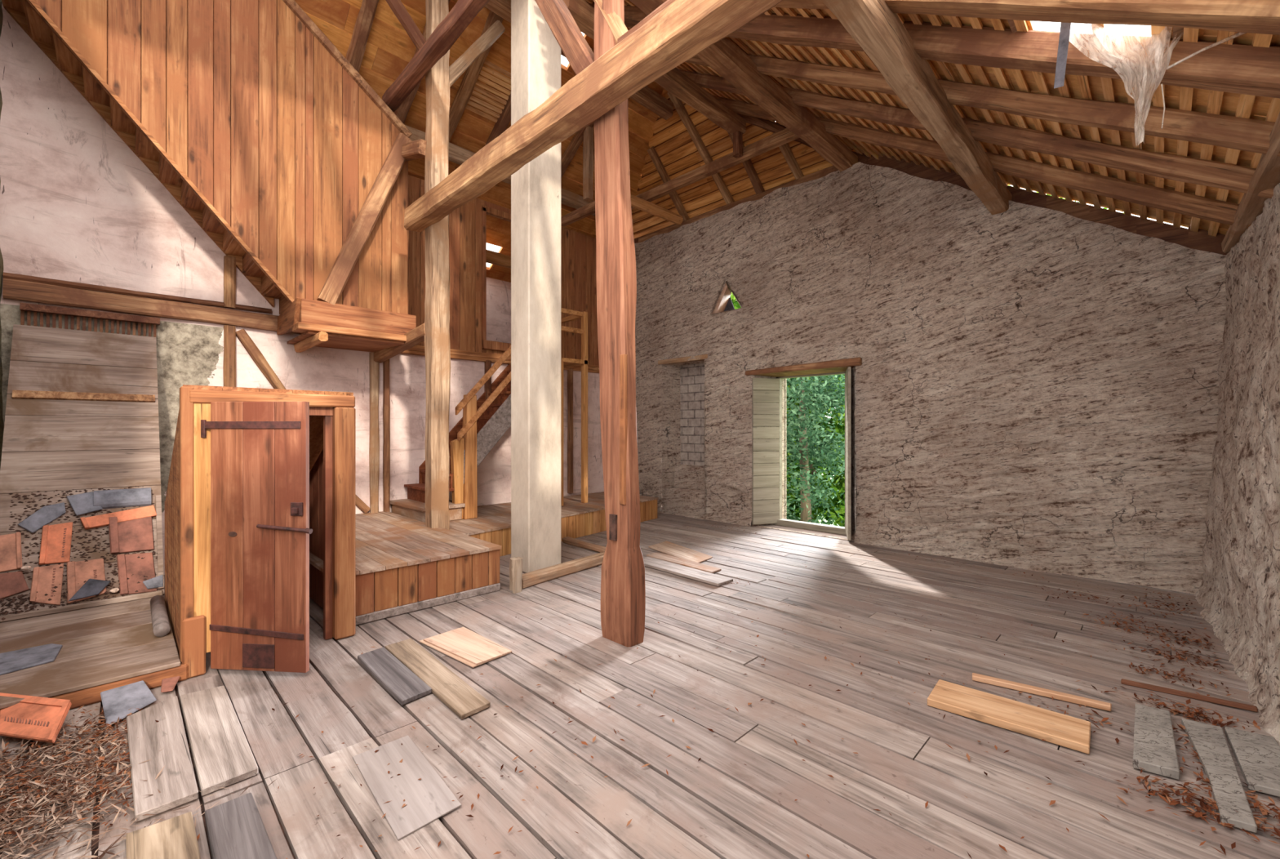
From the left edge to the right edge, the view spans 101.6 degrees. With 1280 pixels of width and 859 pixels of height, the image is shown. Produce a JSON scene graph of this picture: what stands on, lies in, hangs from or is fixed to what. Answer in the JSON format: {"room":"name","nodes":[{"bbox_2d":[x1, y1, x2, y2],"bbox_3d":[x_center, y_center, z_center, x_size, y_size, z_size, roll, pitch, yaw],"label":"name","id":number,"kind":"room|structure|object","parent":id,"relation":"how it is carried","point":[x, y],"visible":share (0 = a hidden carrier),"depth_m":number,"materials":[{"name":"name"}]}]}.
{"room":"farm building","nodes":[
{"label":"farm building","id":0,"kind":"room"},
{"bbox_2d":[0,0,4,467],"bbox_3d":[-2.993,-1.844,1.851,8.350,6.888,0.285,0,0,45],"label":"wall","id":1,"kind":"structure","parent":0,"point":[2,424],"depth_m":4.60,"materials":[{"name":"paint"}]},
{"bbox_2d":[0,1,632,574],"bbox_3d":[-3.741,-1.250,8.126,2.218,5.700,8.000,0,0,45],"label":"wall","id":2,"kind":"structure","parent":0,"point":[77,204],"depth_m":5.38,"materials":[{"name":"paint"}]},
{"bbox_2d":[2,279,302,333],"bbox_3d":[-4.512,-1.235,5.771,0.116,0.180,3.220,0,-1,45],"label":"beam","id":3,"kind":"structure","parent":2,"relation":"attached to","point":[11,289],"depth_m":5.17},
{"bbox_2d":[2,272,271,313],"bbox_3d":[-4.944,-1.364,5.319,0.072,0.063,1.970,0,0,45],"label":"beam","id":4,"kind":"structure","parent":3,"relation":"on","point":[6,275],"depth_m":5.16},
{"bbox_2d":[223,255,236,309],"bbox_3d":[-4.524,-1.620,5.756,0.109,0.560,0.109,0,0,45],"label":"stud","id":5,"kind":"object","parent":3,"relation":"on","point":[229,262],"visible":1,"depth_m":5.72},
{"bbox_2d":[223,324,235,386],"bbox_3d":[-4.525,-0.320,5.755,0.111,1.640,0.114,0,0,45],"label":"stud","id":6,"kind":"object","parent":2,"relation":"attached to","point":[229,331],"visible":0.41,"depth_m":5.72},
{"bbox_2d":[235,328,286,389],"bbox_3d":[-4.185,-0.450,6.096,0.887,1.356,0.090,0,0,-45],"label":"brace","id":7,"kind":"object","parent":2,"relation":"attached to","point":[242,335],"visible":0.48,"depth_m":5.92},
{"bbox_2d":[486,249,511,268],"bbox_3d":[-2.228,-3.120,9.935,2.900,0.215,0.151,0,0,-45],"label":"beam","id":8,"kind":"structure","parent":2,"relation":"attached to","point":[495,258],"depth_m":9.51,"materials":[{"name":"brown wood"}]},
{"bbox_2d":[567,368,573,493],"bbox_3d":[-1.209,0.025,9.059,0.089,2.150,0.099,0,0,45],"label":"stud","id":9,"kind":"object","parent":2,"relation":"attached to","point":[570,372],"visible":1,"depth_m":9.02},
{"bbox_2d":[294,0,663,282],"bbox_3d":[-3.010,-4.098,7.859,4.611,2.924,8.378,0,0,45],"label":"ceiling","id":10,"kind":"structure","parent":0,"point":[388,48],"depth_m":7.18,"materials":[{"name":"wood"}]},
{"bbox_2d":[346,0,379,71],"bbox_3d":[-3.196,-4.705,6.038,0.156,1.316,2.011,0,0,-45],"label":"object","id":11,"kind":"object","parent":10,"relation":"attached to","point":[367,9],"visible":0.53,"depth_m":6.05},
{"bbox_2d":[395,0,449,124],"bbox_3d":[-2.715,-4.705,6.519,0.157,1.315,2.013,0,0,-44],"label":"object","id":12,"kind":"object","parent":10,"relation":"attached to","point":[402,112],"visible":0.21,"depth_m":6.92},
{"bbox_2d":[448,142,474,165],"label":"wall plate","id":13,"kind":"object","parent":10,"relation":"on","point":[459,156],"depth_m":7.66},
{"bbox_2d":[448,11,503,142],"bbox_3d":[-2.260,-4.705,6.973,0.155,1.323,2.000,0,0,-45],"label":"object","id":14,"kind":"object","parent":10,"relation":"attached to","point":[470,76],"visible":0.52,"depth_m":7.00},
{"bbox_2d":[484,92,511,145],"bbox_3d":[-1.797,-4.706,7.438,0.150,1.308,2.012,0,0,-44],"label":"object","id":15,"kind":"object","parent":10,"relation":"attached to","point":[504,119],"visible":0.23,"depth_m":7.60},
{"bbox_2d":[560,187,593,209],"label":"wall plate","id":16,"kind":"object","parent":10,"relation":"on","point":[573,200],"depth_m":9.13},
{"bbox_2d":[560,120,594,176],"bbox_3d":[-0.930,-4.708,8.306,0.158,1.321,2.009,0,0,-45],"label":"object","id":17,"kind":"object","parent":10,"relation":"attached to","point":[576,141],"visible":0.34,"depth_m":8.43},
{"bbox_2d":[400,174,599,373],"bbox_3d":[-1.796,-2.255,8.499,0.120,2.450,4.480,0,0,45],"label":"wall","id":18,"kind":"structure","parent":0,"point":[468,224],"depth_m":7.86,"materials":[{"name":"brown wood"}]},
{"bbox_2d":[560,200,595,226],"bbox_3d":[-0.866,-3.550,8.475,1.310,0.148,0.130,0,0,45],"label":"tie","id":19,"kind":"object","parent":18,"relation":"attached to","point":[574,216],"visible":0.62,"depth_m":8.56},
{"bbox_2d":[582,124,594,202],"bbox_3d":[-0.814,-4.210,8.241,0.133,1.180,0.158,0,0,45],"label":"post","id":20,"kind":"object","parent":19,"relation":"on","point":[588,134],"visible":0.96,"depth_m":8.19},
{"bbox_2d":[0,506,1279,858],"bbox_3d":[0.071,1.599,4.702,8.450,0.203,8.250,0,0,45],"label":"floor","id":21,"kind":"structure","parent":0,"point":[715,806],"depth_m":2.63,"materials":[{"name":"wood"}]},
{"bbox_2d":[0,589,188,710],"bbox_3d":[-3.675,1.417,3.434,1.807,0.165,0.940,0,0,45],"label":"wooden platform","id":22,"kind":"structure","parent":21,"relation":"on","point":[105,647],"depth_m":3.29,"materials":[{"name":"brown wood"}]},
{"bbox_2d":[0,643,62,675],"bbox_3d":[-3.709,1.373,3.094,0.420,0.012,0.370,0,0,45],"label":"slate","id":23,"kind":"object","parent":22,"relation":"on","point":[21,659],"visible":1,"depth_m":3.13,"materials":[{"name":"stone"}]},
{"bbox_2d":[29,563,63,604],"bbox_3d":[-4.494,1.185,3.953,0.178,0.288,0.165,0,0,45],"label":"tile","id":24,"kind":"structure","parent":22,"relation":"on","point":[44,579],"depth_m":3.95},
{"bbox_2d":[0,486,161,619],"bbox_3d":[-4.460,0.931,4.207,0.542,0.875,0.873,0,0,45],"label":"rubble","id":25,"kind":"object","parent":22,"relation":"on","point":[113,572],"visible":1,"depth_m":4.13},
{"bbox_2d":[66,491,102,515],"bbox_3d":[-4.588,0.611,4.313,0.104,0.182,0.200,0,0,39],"label":"tile","id":26,"kind":"structure","parent":25,"relation":"on","point":[82,503],"depth_m":4.30,"materials":[{"name":"stone"}]},
{"bbox_2d":[93,487,151,508],"bbox_3d":[-4.450,0.592,4.492,0.107,0.152,0.350,0,0,45],"label":"tile","id":27,"kind":"structure","parent":25,"relation":"on","point":[117,498],"depth_m":4.47,"materials":[{"name":"stone"}]},
{"bbox_2d":[0,302,164,615],"bbox_3d":[-4.774,0.127,4.520,1.396,2.513,0.960,0,0,45],"label":"sloping boarding","id":28,"kind":"object","parent":22,"relation":"on","point":[82,406],"visible":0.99,"depth_m":4.59,"materials":[{"name":"wood"}]},
{"bbox_2d":[0,570,28,599],"bbox_3d":[-4.639,1.152,3.833,0.116,0.184,0.199,0,0,45],"label":"tile","id":29,"kind":"structure","parent":28,"relation":"on","point":[11,583],"depth_m":3.85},
{"bbox_2d":[0,531,22,572],"bbox_3d":[-4.750,0.920,3.909,0.171,0.272,0.170,0,0,45],"label":"tile","id":30,"kind":"structure","parent":29,"relation":"on","point":[11,553],"depth_m":3.92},
{"bbox_2d":[17,502,66,533],"bbox_3d":[-4.728,0.698,4.131,0.089,0.211,0.253,0,0,21],"label":"tile","id":31,"kind":"structure","parent":28,"relation":"on","point":[46,514],"depth_m":4.13,"materials":[{"name":"stone"}]},
{"bbox_2d":[38,521,72,564],"bbox_3d":[-4.585,0.893,4.098,0.191,0.294,0.170,0,0,45],"label":"tile","id":32,"kind":"structure","parent":28,"relation":"on","point":[55,541],"depth_m":4.09,"materials":[{"name":"ceramic"}]},
{"bbox_2d":[80,505,156,528],"bbox_3d":[-4.390,0.739,4.405,0.084,0.150,0.458,0,0,40],"label":"tile","id":33,"kind":"structure","parent":28,"relation":"on","point":[88,522],"depth_m":4.40,"materials":[{"name":"ceramic"}]},
{"bbox_2d":[108,516,154,553],"bbox_3d":[-4.286,0.876,4.395,0.186,0.292,0.275,0,0,45],"label":"tile","id":34,"kind":"structure","parent":28,"relation":"on","point":[135,535],"depth_m":4.38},
{"bbox_2d":[66,558,106,603],"bbox_3d":[-4.343,1.182,4.096,0.191,0.297,0.220,0,0,45],"label":"tile","id":35,"kind":"structure","parent":22,"relation":"on","point":[79,571],"depth_m":4.09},
{"bbox_2d":[68,578,110,600],"bbox_3d":[-4.289,1.237,4.070,0.083,0.134,0.225,0,0,45],"label":"shard","id":36,"kind":"object","parent":35,"relation":"on","point":[91,587],"visible":1,"depth_m":4.07},
{"bbox_2d":[116,551,156,595],"bbox_3d":[-4.144,1.182,4.299,0.196,0.317,0.238,0,0,45],"label":"tile","id":37,"kind":"structure","parent":22,"relation":"on","point":[128,565],"depth_m":4.29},
{"bbox_2d":[150,595,170,636],"bbox_3d":[-3.475,1.335,3.772,0.084,0.084,0.850,0,0,-44],"label":"pipe","id":38,"kind":"object","parent":22,"relation":"on","point":[161,625],"visible":1,"depth_m":3.63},
{"bbox_2d":[0,701,194,847],"bbox_3d":[-2.516,1.470,2.302,1.546,0.055,0.921,0,0,45],"label":"dry leaves","id":39,"kind":"object","parent":21,"relation":"on","point":[97,733],"visible":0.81,"depth_m":2.24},
{"bbox_2d":[0,692,71,742],"bbox_3d":[-3.040,1.421,2.590,0.655,0.094,0.195,0,0,12],"label":"tile","id":40,"kind":"object","parent":39,"relation":"on","point":[40,718],"depth_m":2.56,"materials":[{"name":"ceramic"}]},
{"bbox_2d":[100,680,156,726],"bbox_3d":[-2.728,1.452,2.794,0.348,0.069,0.204,0,0,40],"label":"shard","id":41,"kind":"object","parent":21,"relation":"on","point":[117,701],"visible":1,"depth_m":2.80},
{"bbox_2d":[0,704,275,858],"bbox_3d":[-2.336,1.460,2.231,2.240,0.075,1.114,0,0,45],"label":"straw","id":42,"kind":"object","parent":21,"relation":"on","point":[32,801],"visible":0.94,"depth_m":2.12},
{"bbox_2d":[126,695,198,821],"bbox_3d":[-2.235,1.480,2.429,1.078,0.032,0.202,0,0,44],"label":"plank","id":43,"kind":"object","parent":21,"relation":"on","point":[176,782],"visible":1,"depth_m":2.31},
{"bbox_2d":[125,811,200,858],"bbox_3d":[-1.587,1.481,1.743,0.610,0.030,0.180,0,0,45],"label":"plank","id":44,"kind":"object","parent":21,"relation":"on","point":[174,837],"visible":1,"depth_m":1.86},
{"bbox_2d":[179,684,257,795],"bbox_3d":[-2.095,1.480,2.568,1.064,0.032,0.190,0,0,45],"label":"plank","id":45,"kind":"object","parent":21,"relation":"on","point":[223,756],"visible":1,"depth_m":2.45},
{"bbox_2d":[204,791,276,858],"bbox_3d":[-1.389,1.478,1.828,0.160,0.035,0.652,0,0,-44],"label":"plank","id":46,"kind":"object","parent":21,"relation":"on","point":[235,827],"visible":1,"depth_m":1.90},
{"bbox_2d":[164,384,355,678],"bbox_3d":[-2.837,0.615,3.890,2.327,1.770,0.960,0,0,45],"label":"door","id":47,"kind":"structure","parent":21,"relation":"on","point":[260,480],"depth_m":3.19,"materials":[{"name":"brown wood"}]},
{"bbox_2d":[357,646,431,705],"bbox_3d":[-1.510,1.482,3.178,0.175,0.028,0.812,0,0,-44],"label":"plank","id":48,"kind":"object","parent":21,"relation":"on","point":[406,686],"visible":1,"depth_m":3.11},
{"bbox_2d":[309,511,501,625],"bbox_3d":[-2.821,1.290,5.396,2.940,0.420,1.398,0,0,45],"label":"raised platform","id":49,"kind":"object","parent":21,"relation":"on","point":[404,565],"visible":0.8,"depth_m":4.56,"materials":[{"name":"brown wood"}]},
{"bbox_2d":[368,351,379,512],"bbox_3d":[-3.467,0.070,6.803,0.098,2.140,0.109,0,0,45],"label":"stud","id":50,"kind":"object","parent":49,"relation":"on","point":[374,367],"visible":0.93,"depth_m":6.76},
{"bbox_2d":[382,359,390,511],"bbox_3d":[-3.339,0.070,6.873,0.092,2.140,0.082,0,0,45],"label":"stud","id":51,"kind":"object","parent":49,"relation":"on","point":[386,378],"visible":0.91,"depth_m":6.84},
{"bbox_2d":[423,0,451,529],"bbox_3d":[-2.262,-1.890,5.829,0.224,6.060,0.236,0,0,45],"label":"post","id":52,"kind":"object","parent":49,"relation":"on","point":[437,91],"visible":0.83,"depth_m":5.75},
{"bbox_2d":[373,322,425,363],"bbox_3d":[-2.897,-1.031,6.338,1.478,0.326,0.131,0,0,43],"label":"beam","id":53,"kind":"structure","parent":52,"relation":"attached to","point":[415,335],"depth_m":6.20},
{"bbox_2d":[276,297,421,352],"bbox_3d":[-3.366,-1.133,6.095,1.140,0.455,1.260,0,0,45],"label":"landing edge","id":54,"kind":"object","parent":53,"relation":"on","point":[323,324],"visible":0.92,"depth_m":5.78,"materials":[{"name":"brown wood"}]},
{"bbox_2d":[1,0,412,314],"bbox_3d":[-4.217,-3.146,5.498,0.860,3.892,3.252,0,0,45],"label":"plank wall","id":55,"kind":"structure","parent":54,"relation":"on","point":[249,116],"depth_m":5.30,"materials":[{"name":"brown wood"}]},
{"bbox_2d":[315,132,412,303],"bbox_3d":[-3.084,-2.405,5.909,0.998,2.157,0.129,0,0,-44],"label":"brace","id":56,"kind":"object","parent":54,"relation":"on","point":[350,251],"visible":0.93,"depth_m":5.83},
{"bbox_2d":[384,0,426,50],"bbox_3d":[-2.608,-4.528,5.522,0.808,0.827,0.106,0,0,-45],"label":"brace","id":57,"kind":"object","parent":52,"relation":"attached to","point":[397,7],"visible":0.77,"depth_m":5.59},
{"bbox_2d":[401,138,427,160],"bbox_3d":[-2.619,-3.220,6.029,0.141,0.346,0.713,0,0,-44],"label":"beam","id":58,"kind":"structure","parent":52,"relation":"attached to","point":[417,149],"depth_m":5.87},
{"bbox_2d":[381,0,490,111],"bbox_3d":[-2.087,-3.917,5.337,2.700,0.192,0.147,0,0,45],"label":"wooden beam","id":59,"kind":"structure","parent":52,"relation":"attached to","point":[462,15],"depth_m":5.31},
{"bbox_2d":[450,20,505,85],"bbox_3d":[-1.973,-4.390,6.117,0.108,1.137,0.846,0,0,45],"label":"brace","id":60,"kind":"object","parent":52,"relation":"attached to","point":[467,59],"visible":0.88,"depth_m":6.11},
{"bbox_2d":[484,0,673,119],"bbox_3d":[-1.962,-5.019,5.816,6.850,0.234,0.185,0,0,-45],"label":"ridge purlin","id":61,"kind":"object","parent":52,"relation":"on","point":[647,97],"visible":0.32,"depth_m":7.78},
{"bbox_2d":[404,0,780,232],"bbox_3d":[-0.739,-2.332,4.034,5.050,0.263,0.225,0,0,45],"label":"tie beam","id":62,"kind":"structure","parent":52,"relation":"attached to","point":[682,30],"depth_m":3.51,"materials":[{"name":"wood"}]},
{"bbox_2d":[352,734,461,839],"bbox_3d":[-1.006,1.493,2.222,0.245,0.006,0.649,0,0,-42],"label":"wooden board","id":63,"kind":"object","parent":21,"relation":"on","point":[428,798],"visible":1,"depth_m":2.18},
{"bbox_2d":[385,638,490,719],"bbox_3d":[-1.266,1.482,3.182,0.180,0.028,1.194,0,0,-44],"label":"plank","id":64,"kind":"object","parent":21,"relation":"on","point":[457,695],"visible":0.9,"depth_m":3.06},
{"bbox_2d":[419,627,509,667],"bbox_3d":[-1.202,1.492,3.596,0.656,0.008,0.311,0,0,38],"label":"panel","id":65,"kind":"object","parent":21,"relation":"on","point":[460,659],"visible":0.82,"depth_m":3.44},
{"bbox_2d":[423,626,511,664],"bbox_3d":[-1.176,1.482,3.602,0.648,0.010,0.310,0,0,38],"label":"panel","id":66,"kind":"object","parent":65,"relation":"on","point":[463,642],"visible":1,"depth_m":3.57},
{"bbox_2d":[506,556,524,592],"bbox_3d":[-1.158,1.350,4.856,0.114,0.300,0.135,0,0,45],"label":"stump","id":67,"kind":"object","parent":21,"relation":"on","point":[515,565],"visible":1,"depth_m":4.82,"materials":[{"name":"brown wood"}]},
{"bbox_2d":[511,0,560,572],"bbox_3d":[-1.126,-2.175,5.666,0.355,7.350,0.420,0,0,45],"label":"post","id":68,"kind":"object","parent":21,"relation":"on","point":[535,51],"visible":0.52,"depth_m":5.52,"materials":[{"name":"wood"}]},
{"bbox_2d":[448,491,658,555],"bbox_3d":[-1.308,1.325,7.659,1.878,0.350,3.918,0,0,45],"label":"platform","id":69,"kind":"object","parent":21,"relation":"on","point":[492,524],"visible":0.44,"depth_m":7.25,"materials":[{"name":"brown wood"}]},
{"bbox_2d":[390,307,588,522],"bbox_3d":[-2.047,-0.378,7.534,1.030,3.052,2.680,0,0,45],"label":"stair","id":70,"kind":"structure","parent":69,"relation":"on","point":[483,422],"depth_m":6.91,"materials":[{"name":"brown wood"}]},
{"bbox_2d":[523,551,604,588],"bbox_3d":[-0.720,1.450,5.514,0.169,0.109,1.431,0,0,38],"label":"beam","id":71,"kind":"structure","parent":21,"relation":"on","point":[533,577],"depth_m":5.31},
{"bbox_2d":[562,536,606,552],"bbox_3d":[-0.643,1.460,6.541,0.107,0.080,1.042,0,0,-42],"label":"beam","id":72,"kind":"structure","parent":21,"relation":"on","point":[579,543],"depth_m":6.56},
{"bbox_2d":[594,0,645,647],"bbox_3d":[-0.158,-1.010,3.774,0.404,5.020,0.190,0,0,45],"label":"post","id":73,"kind":"object","parent":21,"relation":"on","point":[623,584],"visible":0.91,"depth_m":3.69,"materials":[{"name":"brown wood"}]},
{"bbox_2d":[534,0,594,76],"bbox_3d":[-0.577,-3.140,4.140,0.136,1.413,0.972,0,0,-45],"label":"brace","id":74,"kind":"object","parent":73,"relation":"attached to","point":[580,56],"visible":0.71,"depth_m":4.04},
{"bbox_2d":[593,0,628,44],"bbox_3d":[-0.210,-2.991,3.774,0.094,0.630,0.407,0,0,-45],"label":"brace","id":75,"kind":"object","parent":73,"relation":"attached to","point":[620,29],"visible":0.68,"depth_m":3.70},
{"bbox_2d":[648,540,712,562],"bbox_3d":[0.477,1.487,6.346,0.374,0.018,1.130,0,0,-30],"label":"plank","id":76,"kind":"object","parent":21,"relation":"on","point":[666,547],"visible":0.9,"depth_m":6.32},
{"bbox_2d":[99,523,1266,858],"bbox_3d":[0.467,1.486,4.284,6.159,0.024,6.871,0,0,45],"label":"dry leaves","id":77,"kind":"object","parent":21,"relation":"on","point":[1063,641],"visible":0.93,"depth_m":2.50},
{"bbox_2d":[646,551,720,573],"bbox_3d":[0.474,1.485,5.848,0.200,0.022,1.013,0,0,-42],"label":"plank","id":78,"kind":"object","parent":21,"relation":"on","point":[664,557],"visible":0.88,"depth_m":5.80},
{"bbox_2d":[643,556,733,586],"bbox_3d":[0.421,1.482,5.504,0.260,0.028,1.221,0,0,-43],"label":"plank","id":79,"kind":"object","parent":21,"relation":"on","point":[713,579],"visible":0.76,"depth_m":5.38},
{"bbox_2d":[271,585,1279,858],"bbox_3d":[0.553,1.475,4.468,6.593,0.045,6.444,0,0,45],"label":"dry leaves","id":80,"kind":"object","parent":21,"relation":"on","point":[1204,806],"visible":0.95,"depth_m":2.63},
{"bbox_2d":[927,679,1090,753],"bbox_3d":[1.909,1.476,2.723,0.677,0.040,0.290,0,0,40],"label":"plank","id":81,"kind":"object","parent":21,"relation":"on","point":[1058,728],"visible":1,"depth_m":2.67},
{"bbox_2d":[972,672,1111,711],"bbox_3d":[2.255,1.481,2.957,0.630,0.030,0.051,0,0,34],"label":"batten","id":82,"kind":"object","parent":21,"relation":"on","point":[1078,700],"visible":1,"depth_m":2.93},
{"bbox_2d":[1133,703,1179,779],"bbox_3d":[2.461,1.476,2.503,0.146,0.040,0.674,0,0,43],"label":"wooden board","id":83,"kind":"object","parent":21,"relation":"on","point":[1154,749],"visible":1,"depth_m":2.42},
{"bbox_2d":[1120,678,1257,711],"bbox_3d":[3.062,1.486,2.927,0.543,0.020,0.040,0,0,35],"label":"batten","id":84,"kind":"object","parent":21,"relation":"on","point":[1209,699],"visible":1,"depth_m":2.91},
{"bbox_2d":[1181,717,1257,832],"bbox_3d":[2.539,1.481,2.277,0.141,0.030,0.880,0,0,39],"label":"wooden board","id":85,"kind":"object","parent":21,"relation":"on","point":[1209,741],"visible":1,"depth_m":2.23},
{"bbox_2d":[1224,726,1279,796],"bbox_3d":[2.777,1.481,2.328,0.168,0.030,0.568,0,0,41],"label":"concrete slab","id":86,"kind":"object","parent":21,"relation":"on","point":[1257,756],"visible":1,"depth_m":2.33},
{"bbox_2d":[631,88,878,243],"bbox_3d":[1.036,-4.447,8.644,5.558,2.094,1.550,0,0,45],"label":"ceiling","id":87,"kind":"structure","parent":0,"point":[674,146],"depth_m":8.68,"materials":[{"name":"wood"}]},
{"bbox_2d":[646,146,689,222],"bbox_3d":[0.529,-4.339,9.334,1.041,1.115,0.109,0,0,-42],"label":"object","id":88,"kind":"object","parent":87,"relation":"attached to","point":[674,197],"visible":0.77,"depth_m":9.23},
{"bbox_2d":[666,91,734,204],"bbox_3d":[1.036,-4.554,8.544,1.463,1.556,0.114,0,0,-36],"label":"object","id":89,"kind":"object","parent":87,"relation":"attached to","point":[677,104],"visible":0.77,"depth_m":8.45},
{"bbox_2d":[727,132,764,193],"bbox_3d":[1.649,-4.309,8.252,0.997,1.060,0.108,0,0,-39],"label":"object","id":90,"kind":"object","parent":87,"relation":"attached to","point":[748,165],"visible":0.44,"depth_m":8.34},
{"bbox_2d":[773,132,804,179],"bbox_3d":[2.255,-4.119,7.889,0.655,0.686,0.108,0,0,-32],"label":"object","id":91,"kind":"object","parent":87,"relation":"attached to","point":[785,149],"visible":0.67,"depth_m":7.88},
{"bbox_2d":[735,112,868,164],"bbox_3d":[1.879,-4.519,7.743,2.805,1.603,0.166,0,0,15],"label":"roof beam","id":92,"kind":"structure","parent":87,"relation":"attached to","point":[763,123],"depth_m":7.68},
{"bbox_2d":[634,162,1226,594],"bbox_3d":[1.854,-0.050,8.430,10.700,7.100,0.777,0,0,45],"label":"wall","id":93,"kind":"structure","parent":0,"point":[1033,388],"depth_m":6.13,"materials":[{"name":"stone"}]},
{"bbox_2d":[630,194,683,225],"bbox_3d":[0.134,-3.671,8.620,0.180,0.172,1.580,0,1,45],"label":"log","id":94,"kind":"object","parent":93,"relation":"on","point":[643,205],"visible":0.79,"depth_m":8.67,"materials":[{"name":"brown wood"}]},
{"bbox_2d":[711,282,734,313],"bbox_3d":[1.386,-2.200,8.917,0.590,0.560,0.470,0,0,45],"label":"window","id":95,"kind":"structure","parent":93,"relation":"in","point":[723,303],"depth_m":8.70,"materials":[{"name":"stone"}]},
{"bbox_2d":[638,166,839,242],"bbox_3d":[1.509,-3.623,8.616,4.150,0.168,0.222,0,0,45],"label":"wall plate","id":96,"kind":"object","parent":93,"relation":"on","point":[727,206],"visible":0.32,"depth_m":8.45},
{"bbox_2d":[626,0,858,171],"bbox_3d":[0.138,-3.641,4.423,7.850,0.227,0.222,0,0,-45],"label":"roof beam","id":97,"kind":"structure","parent":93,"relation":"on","point":[725,57],"depth_m":5.61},
{"bbox_2d":[751,366,852,540],"bbox_3d":[2.433,0.315,7.659,1.582,2.370,0.607,0,0,45],"label":"door","id":98,"kind":"structure","parent":93,"relation":"in","point":[766,393],"depth_m":8.09,"materials":[{"name":"wood"}]},
{"bbox_2d":[822,0,1013,213],"bbox_3d":[1.367,-2.542,3.173,7.820,0.255,0.194,0,0,-45],"label":"roof beam","id":99,"kind":"structure","parent":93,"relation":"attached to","point":[877,33],"depth_m":3.78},
{"bbox_2d":[583,0,1279,254],"bbox_3d":[0.778,-3.350,4.073,6.340,4.300,8.380,0,0,45],"label":"ceiling","id":100,"kind":"structure","parent":0,"point":[1202,233],"depth_m":4.43,"materials":[{"name":"wood"}]},
{"bbox_2d":[562,0,746,135],"bbox_3d":[0.335,-4.341,6.418,3.150,0.206,0.209,0,0,-45],"label":"purlin","id":101,"kind":"object","parent":100,"relation":"hanging from","point":[674,82],"visible":0.62,"depth_m":6.62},
{"bbox_2d":[631,128,798,209],"bbox_3d":[1.033,-3.990,8.048,3.880,0.163,0.141,0,0,45],"label":"cross beam","id":102,"kind":"structure","parent":100,"relation":"attached to","point":[781,137],"depth_m":7.82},
{"bbox_2d":[586,2,1279,97],"bbox_3d":[1.068,-3.446,4.476,6.142,3.878,0.186,0,0,45],"label":"roof beam","id":103,"kind":"structure","parent":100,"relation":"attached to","point":[1241,67],"depth_m":3.08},
{"bbox_2d":[676,68,1274,199],"bbox_3d":[2.128,-3.433,5.536,0.154,3.859,6.127,0,0,-45],"label":"roof beam","id":104,"kind":"structure","parent":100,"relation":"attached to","point":[1228,177],"depth_m":4.19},
{"bbox_2d":[712,95,1251,227],"bbox_3d":[2.821,-3.322,5.977,0.151,3.636,5.773,0,0,-45],"label":"roof beam","id":105,"kind":"structure","parent":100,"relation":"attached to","point":[1115,188],"depth_m":4.85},
{"bbox_2d":[687,53,1279,155],"bbox_3d":[1.604,-3.437,5.014,6.124,3.860,0.144,0,0,45],"label":"roof beam","id":106,"kind":"structure","parent":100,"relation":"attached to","point":[1199,127],"depth_m":3.61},
{"bbox_2d":[771,0,1279,34],"bbox_3d":[0.672,-3.447,4.080,6.140,3.882,0.187,0,0,45],"label":"roof beam","id":107,"kind":"structure","parent":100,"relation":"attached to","point":[1237,15],"depth_m":2.46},
{"bbox_2d":[1007,18,1183,41],"bbox_3d":[2.432,-2.242,2.828,0.720,0.498,0.600,0,0,45],"label":"window","id":108,"kind":"structure","parent":100,"relation":"attached to","point":[1177,32],"depth_m":2.66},
{"bbox_2d":[1053,22,1071,88],"bbox_3d":[2.351,-2.095,2.903,0.045,0.254,0.242,0,0,30],"label":"strap","id":109,"kind":"object","parent":108,"relation":"hanging from","point":[1064,32],"visible":0.84,"depth_m":2.91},
{"bbox_2d":[1070,22,1169,145],"bbox_3d":[2.521,-1.909,2.771,0.492,0.873,0.187,0,0,45],"label":"plastic sheet","id":110,"kind":"object","parent":108,"relation":"hanging from","point":[1105,48],"visible":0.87,"depth_m":2.71,"materials":[{"name":"white"}]},
{"bbox_2d":[1194,182,1279,746],"bbox_3d":[3.022,0.115,1.854,1.048,3.370,8.338,0,0,43],"label":"wall","id":111,"kind":"structure","parent":0,"point":[1238,593],"depth_m":3.50,"materials":[{"name":"stone"}]},
{"bbox_2d":[1221,111,1279,253],"bbox_3d":[2.644,-1.631,1.881,0.175,0.115,7.602,0,0,44],"label":"wall plate","id":112,"kind":"object","parent":111,"relation":"on","point":[1266,175],"visible":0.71,"depth_m":3.44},
{"label":"outside","id":113,"kind":"structure","parent":0,"visible":0},
{"bbox_2d":[800,473,837,525],"bbox_3d":[20.400,3.650,27.471,70.000,0.300,52.300,0,0,45],"label":"ground","id":114,"kind":"structure","parent":113,"point":[822,473],"depth_m":20.07,"materials":[{"name":"green plant"}]},
{"bbox_2d":[786,373,844,526],"bbox_3d":[3.826,0.443,12.801,3.787,6.223,3.839,0,0,-4],"label":"tree","id":115,"kind":"object","parent":114,"relation":"on","point":[806,436],"visible":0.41,"depth_m":12.37,"materials":[{"name":"green plant"}]},
{"bbox_2d":[786,373,844,526],"bbox_3d":[4.911,0.083,15.808,4.906,6.855,4.400,0,0,22],"label":"tree","id":116,"kind":"object","parent":114,"relation":"on","point":[841,486],"visible":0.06,"depth_m":14.60,"materials":[{"name":"green plant"}]},
{"bbox_2d":[786,377,844,524],"bbox_3d":[5.335,-0.042,16.573,4.836,7.105,4.883,0,0,6],"label":"tree","id":117,"kind":"object","parent":114,"relation":"on","point":[819,508],"visible":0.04,"depth_m":15.44,"materials":[{"name":"green plant"}]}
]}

